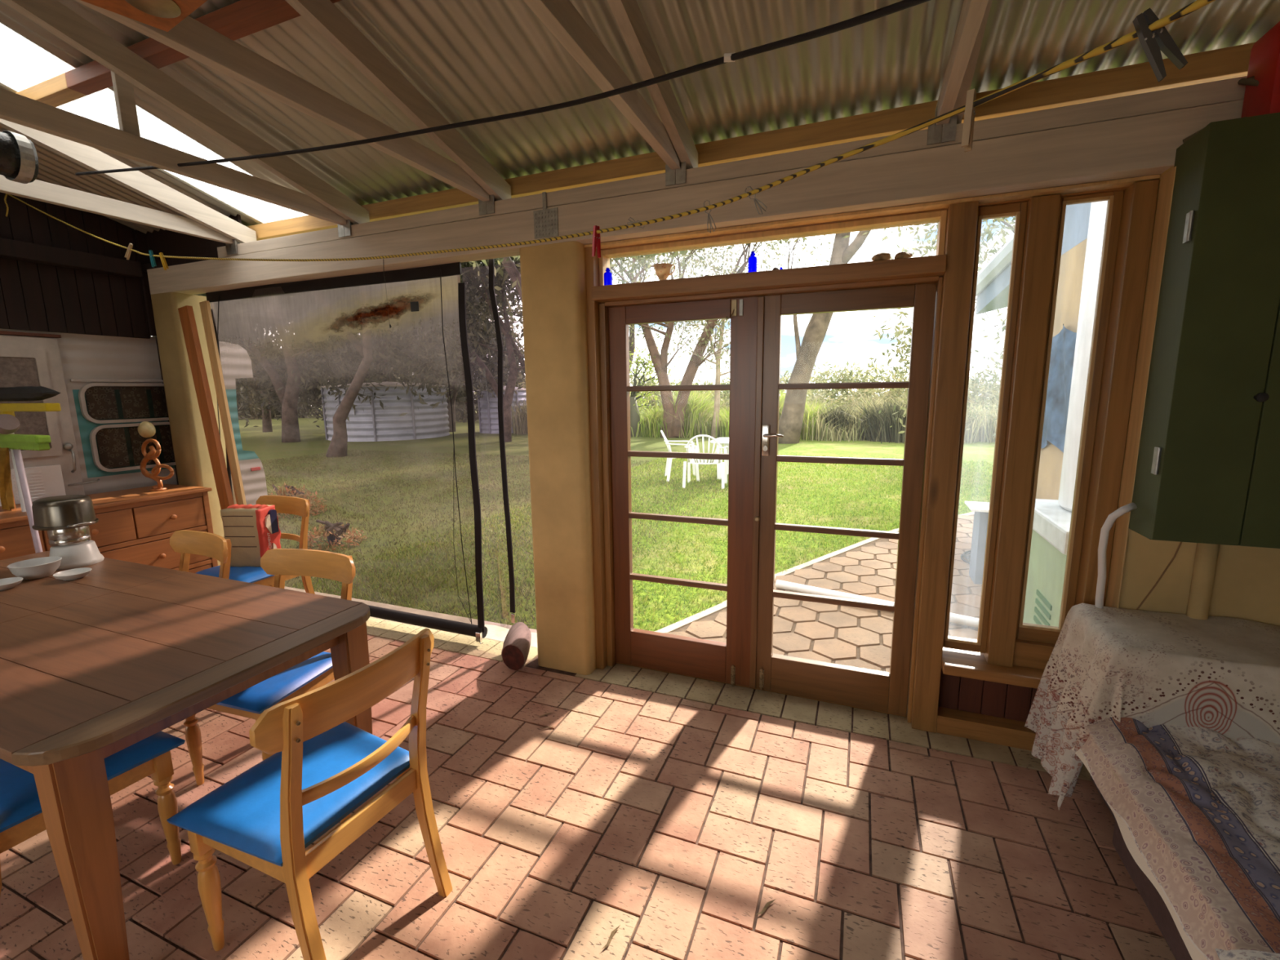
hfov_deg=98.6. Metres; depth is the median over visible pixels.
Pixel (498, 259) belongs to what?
tree
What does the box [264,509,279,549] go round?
print
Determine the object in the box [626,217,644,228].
peg
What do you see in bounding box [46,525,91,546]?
steel pot
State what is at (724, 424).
reeds
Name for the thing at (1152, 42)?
peg
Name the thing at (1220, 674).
throw
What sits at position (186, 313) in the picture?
plank
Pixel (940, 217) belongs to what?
window
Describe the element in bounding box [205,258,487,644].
blind
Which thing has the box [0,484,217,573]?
dresser
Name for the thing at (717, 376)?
tree
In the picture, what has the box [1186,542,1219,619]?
pipe
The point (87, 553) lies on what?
basin
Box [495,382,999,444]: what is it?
dry reeds
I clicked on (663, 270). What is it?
tea cup
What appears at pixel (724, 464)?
garden chair
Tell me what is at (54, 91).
batten
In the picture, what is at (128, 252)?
peg
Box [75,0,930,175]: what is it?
cable
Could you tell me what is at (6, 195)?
rope tail
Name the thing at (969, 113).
peg
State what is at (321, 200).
roof truss
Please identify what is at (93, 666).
dining table
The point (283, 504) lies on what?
dining chair
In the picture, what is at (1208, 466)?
upper cabinet
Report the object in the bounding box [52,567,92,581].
saucer
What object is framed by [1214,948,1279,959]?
sofa cushion
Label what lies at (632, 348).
tree
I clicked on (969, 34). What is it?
roof truss
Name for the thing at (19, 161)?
spotlight
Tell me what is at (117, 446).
window
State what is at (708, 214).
peg
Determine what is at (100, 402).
window
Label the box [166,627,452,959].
dining chair
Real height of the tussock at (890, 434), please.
1.347 m
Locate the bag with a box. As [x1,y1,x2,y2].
[220,503,280,567]
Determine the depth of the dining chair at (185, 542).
2.83 m
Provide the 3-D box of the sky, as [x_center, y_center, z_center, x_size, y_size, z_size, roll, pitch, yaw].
[-3.249,-1.985,1.191,0.540,1.473,5.580,3,10,22]
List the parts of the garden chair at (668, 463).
frame, leg, leg, armrest, armrest, leg, leg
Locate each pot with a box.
[31,494,98,530]
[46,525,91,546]
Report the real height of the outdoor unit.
0.930 m
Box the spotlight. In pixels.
[0,130,38,183]
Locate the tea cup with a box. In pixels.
[653,262,675,279]
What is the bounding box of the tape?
[724,52,735,62]
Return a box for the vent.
[0,464,66,506]
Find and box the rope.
[6,0,1215,261]
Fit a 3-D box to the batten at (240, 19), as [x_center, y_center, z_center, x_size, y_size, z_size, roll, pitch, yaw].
[0.042,-1.647,1.455,5.550,0.063,0.070,3,10,22]
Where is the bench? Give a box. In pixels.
[964,501,989,584]
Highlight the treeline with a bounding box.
[473,360,999,404]
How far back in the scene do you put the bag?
3.52 m
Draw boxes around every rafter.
[75,0,511,215]
[523,0,697,186]
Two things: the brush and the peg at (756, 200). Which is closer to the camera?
the peg at (756, 200)
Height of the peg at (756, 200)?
0.056 m
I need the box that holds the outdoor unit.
[1022,498,1071,626]
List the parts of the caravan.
door trim, door trim, door, door handle, catch rod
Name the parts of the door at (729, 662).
rail, rail, catch plate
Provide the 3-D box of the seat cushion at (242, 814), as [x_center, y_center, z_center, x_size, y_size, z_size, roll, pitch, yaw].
[-0.974,0.875,1.617,0.425,0.048,0.508,4,10,25]
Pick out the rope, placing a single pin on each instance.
(1197, 4)
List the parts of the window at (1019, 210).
rail, rail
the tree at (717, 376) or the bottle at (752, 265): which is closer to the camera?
the bottle at (752, 265)
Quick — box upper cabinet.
[1128,111,1279,548]
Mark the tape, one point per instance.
(726, 55)
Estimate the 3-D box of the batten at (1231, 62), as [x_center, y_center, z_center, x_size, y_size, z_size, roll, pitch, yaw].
[-0.175,-1.533,2.757,6.900,0.087,0.080,3,10,22]
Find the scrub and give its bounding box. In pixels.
[517,366,1001,421]
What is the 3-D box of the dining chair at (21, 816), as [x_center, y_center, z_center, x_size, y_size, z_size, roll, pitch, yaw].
[-1.839,0.889,1.672,0.524,0.862,0.531,3,10,22]
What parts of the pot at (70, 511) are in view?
handle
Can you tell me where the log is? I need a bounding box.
[501,622,531,670]
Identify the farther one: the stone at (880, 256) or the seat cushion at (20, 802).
the stone at (880, 256)
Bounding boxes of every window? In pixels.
[84,386,167,419]
[96,425,173,467]
[599,209,946,285]
[942,201,1027,653]
[1015,190,1124,644]
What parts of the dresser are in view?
knob, drawer, drawer, knob, drawer, knob, drawer, knob, drawer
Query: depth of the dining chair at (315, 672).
2.24 m
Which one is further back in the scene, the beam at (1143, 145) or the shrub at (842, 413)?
the shrub at (842, 413)
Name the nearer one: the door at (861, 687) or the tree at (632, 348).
the door at (861, 687)
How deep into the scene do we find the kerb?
4.86 m
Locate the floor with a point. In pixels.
(930, 923)
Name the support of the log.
on the floor
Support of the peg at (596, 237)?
attached to the rope
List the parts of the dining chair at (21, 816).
leg, seat frame, leg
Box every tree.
[195,293,206,296]
[459,256,525,442]
[460,257,515,299]
[462,270,522,408]
[466,255,641,371]
[471,248,736,316]
[609,237,806,438]
[609,249,694,373]
[629,342,675,436]
[661,240,799,438]
[728,226,902,444]
[862,217,1012,435]
[871,216,1015,310]
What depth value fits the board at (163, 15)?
1.36 m
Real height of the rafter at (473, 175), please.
1.502 m
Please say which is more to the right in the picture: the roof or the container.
the container
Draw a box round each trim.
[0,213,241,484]
[584,166,1176,751]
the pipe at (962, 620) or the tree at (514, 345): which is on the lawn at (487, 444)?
the tree at (514, 345)
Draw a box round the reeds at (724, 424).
[630,382,845,440]
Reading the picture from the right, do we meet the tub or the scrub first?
the scrub
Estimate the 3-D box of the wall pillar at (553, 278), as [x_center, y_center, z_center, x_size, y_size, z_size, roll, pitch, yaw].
[-0.402,-0.071,3.054,0.340,2.280,0.280,3,10,22]
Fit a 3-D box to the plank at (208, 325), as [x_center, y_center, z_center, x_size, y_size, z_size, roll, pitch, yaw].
[-2.901,-0.140,3.928,0.308,2.208,0.030,4,10,29]
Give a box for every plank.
[177,305,234,509]
[199,300,246,505]
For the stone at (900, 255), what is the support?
on the trim at (988, 696)
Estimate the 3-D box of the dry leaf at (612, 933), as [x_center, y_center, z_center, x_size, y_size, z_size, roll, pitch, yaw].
[-0.083,1.312,1.581,0.014,0.002,0.089,4,10,27]
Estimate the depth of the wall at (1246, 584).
1.99 m
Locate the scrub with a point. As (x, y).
(984, 390)
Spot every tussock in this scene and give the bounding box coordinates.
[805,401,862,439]
[830,396,981,443]
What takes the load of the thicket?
on the lawn at (487, 444)
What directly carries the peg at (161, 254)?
attached to the rope
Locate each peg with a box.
[124,243,133,259]
[148,249,156,266]
[159,252,168,270]
[591,225,600,257]
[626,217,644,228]
[703,200,716,232]
[744,186,767,213]
[961,88,976,151]
[1132,7,1187,82]
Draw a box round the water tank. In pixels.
[476,385,526,433]
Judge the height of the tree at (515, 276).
13.565 m
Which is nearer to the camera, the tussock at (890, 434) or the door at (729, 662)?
the door at (729, 662)
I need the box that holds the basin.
[48,540,104,569]
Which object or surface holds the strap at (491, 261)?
hanging from the beam at (1143, 145)
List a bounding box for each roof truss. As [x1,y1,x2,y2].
[0,0,369,237]
[0,118,256,254]
[927,0,992,145]
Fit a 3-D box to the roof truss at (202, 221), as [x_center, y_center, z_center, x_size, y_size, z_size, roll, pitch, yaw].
[-3.551,-1.833,1.207,0.115,1.502,5.140,3,10,22]
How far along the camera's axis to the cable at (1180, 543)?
2.02 m
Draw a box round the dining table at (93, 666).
[0,550,372,959]
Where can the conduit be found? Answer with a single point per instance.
(1104, 532)
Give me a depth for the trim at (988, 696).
2.30 m
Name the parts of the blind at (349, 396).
pull cord, pull cord, pull cord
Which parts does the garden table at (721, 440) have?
leg, leg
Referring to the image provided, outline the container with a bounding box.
[1240,21,1279,117]
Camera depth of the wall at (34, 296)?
3.62 m
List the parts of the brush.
handle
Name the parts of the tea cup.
handle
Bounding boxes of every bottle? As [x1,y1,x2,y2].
[604,267,612,285]
[747,251,756,272]
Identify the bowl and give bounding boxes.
[6,556,62,580]
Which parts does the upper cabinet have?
cabinet door, knob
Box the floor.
[0,616,1176,959]
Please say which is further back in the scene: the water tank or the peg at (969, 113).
the water tank
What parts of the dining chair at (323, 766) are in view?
leg, leg, seat frame, crest rail, leg, rail, leg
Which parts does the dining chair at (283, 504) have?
seat frame, crest rail, rail, leg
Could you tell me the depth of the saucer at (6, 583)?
2.35 m
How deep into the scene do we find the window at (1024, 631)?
2.18 m
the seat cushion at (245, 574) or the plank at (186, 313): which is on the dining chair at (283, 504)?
the seat cushion at (245, 574)
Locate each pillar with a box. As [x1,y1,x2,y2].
[151,292,226,565]
[519,240,595,675]
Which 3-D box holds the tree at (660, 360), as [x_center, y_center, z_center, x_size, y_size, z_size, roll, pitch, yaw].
[1.634,-5.954,18.771,5.388,9.025,9.197,-9,12,-42]
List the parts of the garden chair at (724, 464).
leg, leg, frame, seat, leg, leg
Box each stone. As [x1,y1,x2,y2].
[871,252,890,261]
[893,251,912,258]
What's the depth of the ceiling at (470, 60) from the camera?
2.18 m
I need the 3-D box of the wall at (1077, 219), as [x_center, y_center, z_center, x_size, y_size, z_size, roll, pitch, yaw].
[3.331,-2.834,4.129,0.120,2.200,2.100,3,10,22]
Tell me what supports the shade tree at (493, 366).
on the lawn at (487, 444)
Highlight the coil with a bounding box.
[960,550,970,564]
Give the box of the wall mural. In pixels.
[1040,324,1076,453]
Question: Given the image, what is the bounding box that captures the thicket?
[472,302,525,422]
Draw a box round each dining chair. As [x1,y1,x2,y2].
[0,731,185,896]
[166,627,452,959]
[169,529,231,578]
[183,548,355,785]
[195,495,315,594]
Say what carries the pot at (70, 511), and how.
on the steel pot at (77, 535)
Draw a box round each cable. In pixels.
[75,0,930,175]
[1136,542,1182,609]
[1182,75,1259,142]
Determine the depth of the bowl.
2.45 m
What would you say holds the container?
on the upper cabinet
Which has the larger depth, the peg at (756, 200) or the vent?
the vent
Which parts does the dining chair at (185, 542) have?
leg, crest rail, leg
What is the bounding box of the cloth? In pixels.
[0,447,14,510]
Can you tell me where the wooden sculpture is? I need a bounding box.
[137,421,173,491]
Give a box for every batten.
[0,72,86,128]
[65,0,341,95]
[246,42,1254,240]
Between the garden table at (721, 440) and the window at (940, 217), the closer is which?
the window at (940, 217)
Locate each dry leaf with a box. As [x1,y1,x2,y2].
[601,924,620,949]
[756,898,776,914]
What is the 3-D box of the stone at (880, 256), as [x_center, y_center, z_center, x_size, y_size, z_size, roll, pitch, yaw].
[1.012,-0.932,2.307,0.073,0.040,0.058,0,9,2]
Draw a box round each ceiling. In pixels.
[0,0,1279,205]
[0,82,263,233]
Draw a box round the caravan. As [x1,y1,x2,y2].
[0,328,177,506]
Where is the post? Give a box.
[1057,200,1107,511]
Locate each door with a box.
[608,296,758,686]
[749,283,937,715]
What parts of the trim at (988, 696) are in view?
transom rail, kick rail, kick panel, sill, window rail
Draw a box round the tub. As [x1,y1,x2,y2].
[0,413,20,434]
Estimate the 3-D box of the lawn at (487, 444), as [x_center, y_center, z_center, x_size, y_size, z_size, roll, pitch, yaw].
[18.165,-7.812,58.457,130.000,0.425,117.040,3,10,22]
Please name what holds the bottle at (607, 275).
on the trim at (988, 696)
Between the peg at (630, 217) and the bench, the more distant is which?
the bench
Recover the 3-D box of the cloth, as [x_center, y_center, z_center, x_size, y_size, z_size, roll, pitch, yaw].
[-3.465,-0.006,3.005,0.120,0.340,0.040,3,10,22]
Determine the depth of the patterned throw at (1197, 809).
1.41 m
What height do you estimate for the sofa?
0.670 m
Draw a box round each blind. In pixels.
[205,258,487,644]
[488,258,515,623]
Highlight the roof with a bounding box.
[975,234,1013,315]
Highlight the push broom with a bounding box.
[0,386,61,511]
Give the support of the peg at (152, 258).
attached to the rope
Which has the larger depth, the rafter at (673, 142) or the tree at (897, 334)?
the tree at (897, 334)
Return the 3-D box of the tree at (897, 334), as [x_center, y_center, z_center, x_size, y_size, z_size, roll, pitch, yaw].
[6.768,-3.133,9.603,5.469,6.261,4.086,3,10,24]
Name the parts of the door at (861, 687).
lock plate, lever, rail, rail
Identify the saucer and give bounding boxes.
[0,577,23,591]
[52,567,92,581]
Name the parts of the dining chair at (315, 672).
leg, leg, seat frame, leg, crest rail, leg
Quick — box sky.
[0,22,308,223]
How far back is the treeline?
55.77 m
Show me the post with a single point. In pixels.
(1098, 209)
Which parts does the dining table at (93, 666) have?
leg, leg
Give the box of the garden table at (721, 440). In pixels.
[710,437,728,479]
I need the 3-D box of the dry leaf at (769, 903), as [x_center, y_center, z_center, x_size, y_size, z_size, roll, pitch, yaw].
[0.381,1.293,1.667,0.089,0.002,0.014,-9,12,-42]
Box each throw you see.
[1024,603,1279,809]
[1071,717,1279,959]
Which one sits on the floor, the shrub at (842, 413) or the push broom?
the push broom
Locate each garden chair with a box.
[660,430,699,481]
[682,434,728,488]
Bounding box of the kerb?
[653,511,973,632]
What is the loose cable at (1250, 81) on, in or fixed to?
attached to the beam at (1143, 145)
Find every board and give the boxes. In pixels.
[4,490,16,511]
[80,0,207,31]
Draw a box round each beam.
[146,99,1244,294]
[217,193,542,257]
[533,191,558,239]
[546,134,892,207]
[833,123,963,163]
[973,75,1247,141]
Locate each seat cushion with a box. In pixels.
[0,731,185,832]
[166,721,409,866]
[195,565,275,582]
[215,651,333,714]
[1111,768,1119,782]
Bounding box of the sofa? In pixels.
[1089,768,1192,959]
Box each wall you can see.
[0,191,150,338]
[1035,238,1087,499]
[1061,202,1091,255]
[1104,165,1279,626]
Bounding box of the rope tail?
[4,193,8,217]
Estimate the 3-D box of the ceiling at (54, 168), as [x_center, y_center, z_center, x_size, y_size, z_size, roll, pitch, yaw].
[-5.060,-2.075,1.908,3.400,1.474,5.580,3,10,22]
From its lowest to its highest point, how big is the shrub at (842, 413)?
1.237 m
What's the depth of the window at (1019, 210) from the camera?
2.29 m
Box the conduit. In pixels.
[1094,502,1137,608]
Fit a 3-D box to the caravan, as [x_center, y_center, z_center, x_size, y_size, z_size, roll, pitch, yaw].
[-5.313,0.195,2.668,2.088,2.000,5.690,3,10,22]
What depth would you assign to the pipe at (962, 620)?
4.18 m
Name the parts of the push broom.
handle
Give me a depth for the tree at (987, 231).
16.72 m
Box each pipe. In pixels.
[775,579,978,628]
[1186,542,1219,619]
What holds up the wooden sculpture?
on the dresser
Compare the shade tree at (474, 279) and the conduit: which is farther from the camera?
the shade tree at (474, 279)
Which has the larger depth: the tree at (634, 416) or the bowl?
the tree at (634, 416)
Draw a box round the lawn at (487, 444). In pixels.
[475,396,995,631]
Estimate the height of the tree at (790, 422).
11.097 m
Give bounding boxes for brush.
[0,433,51,553]
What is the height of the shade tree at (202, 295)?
8.150 m

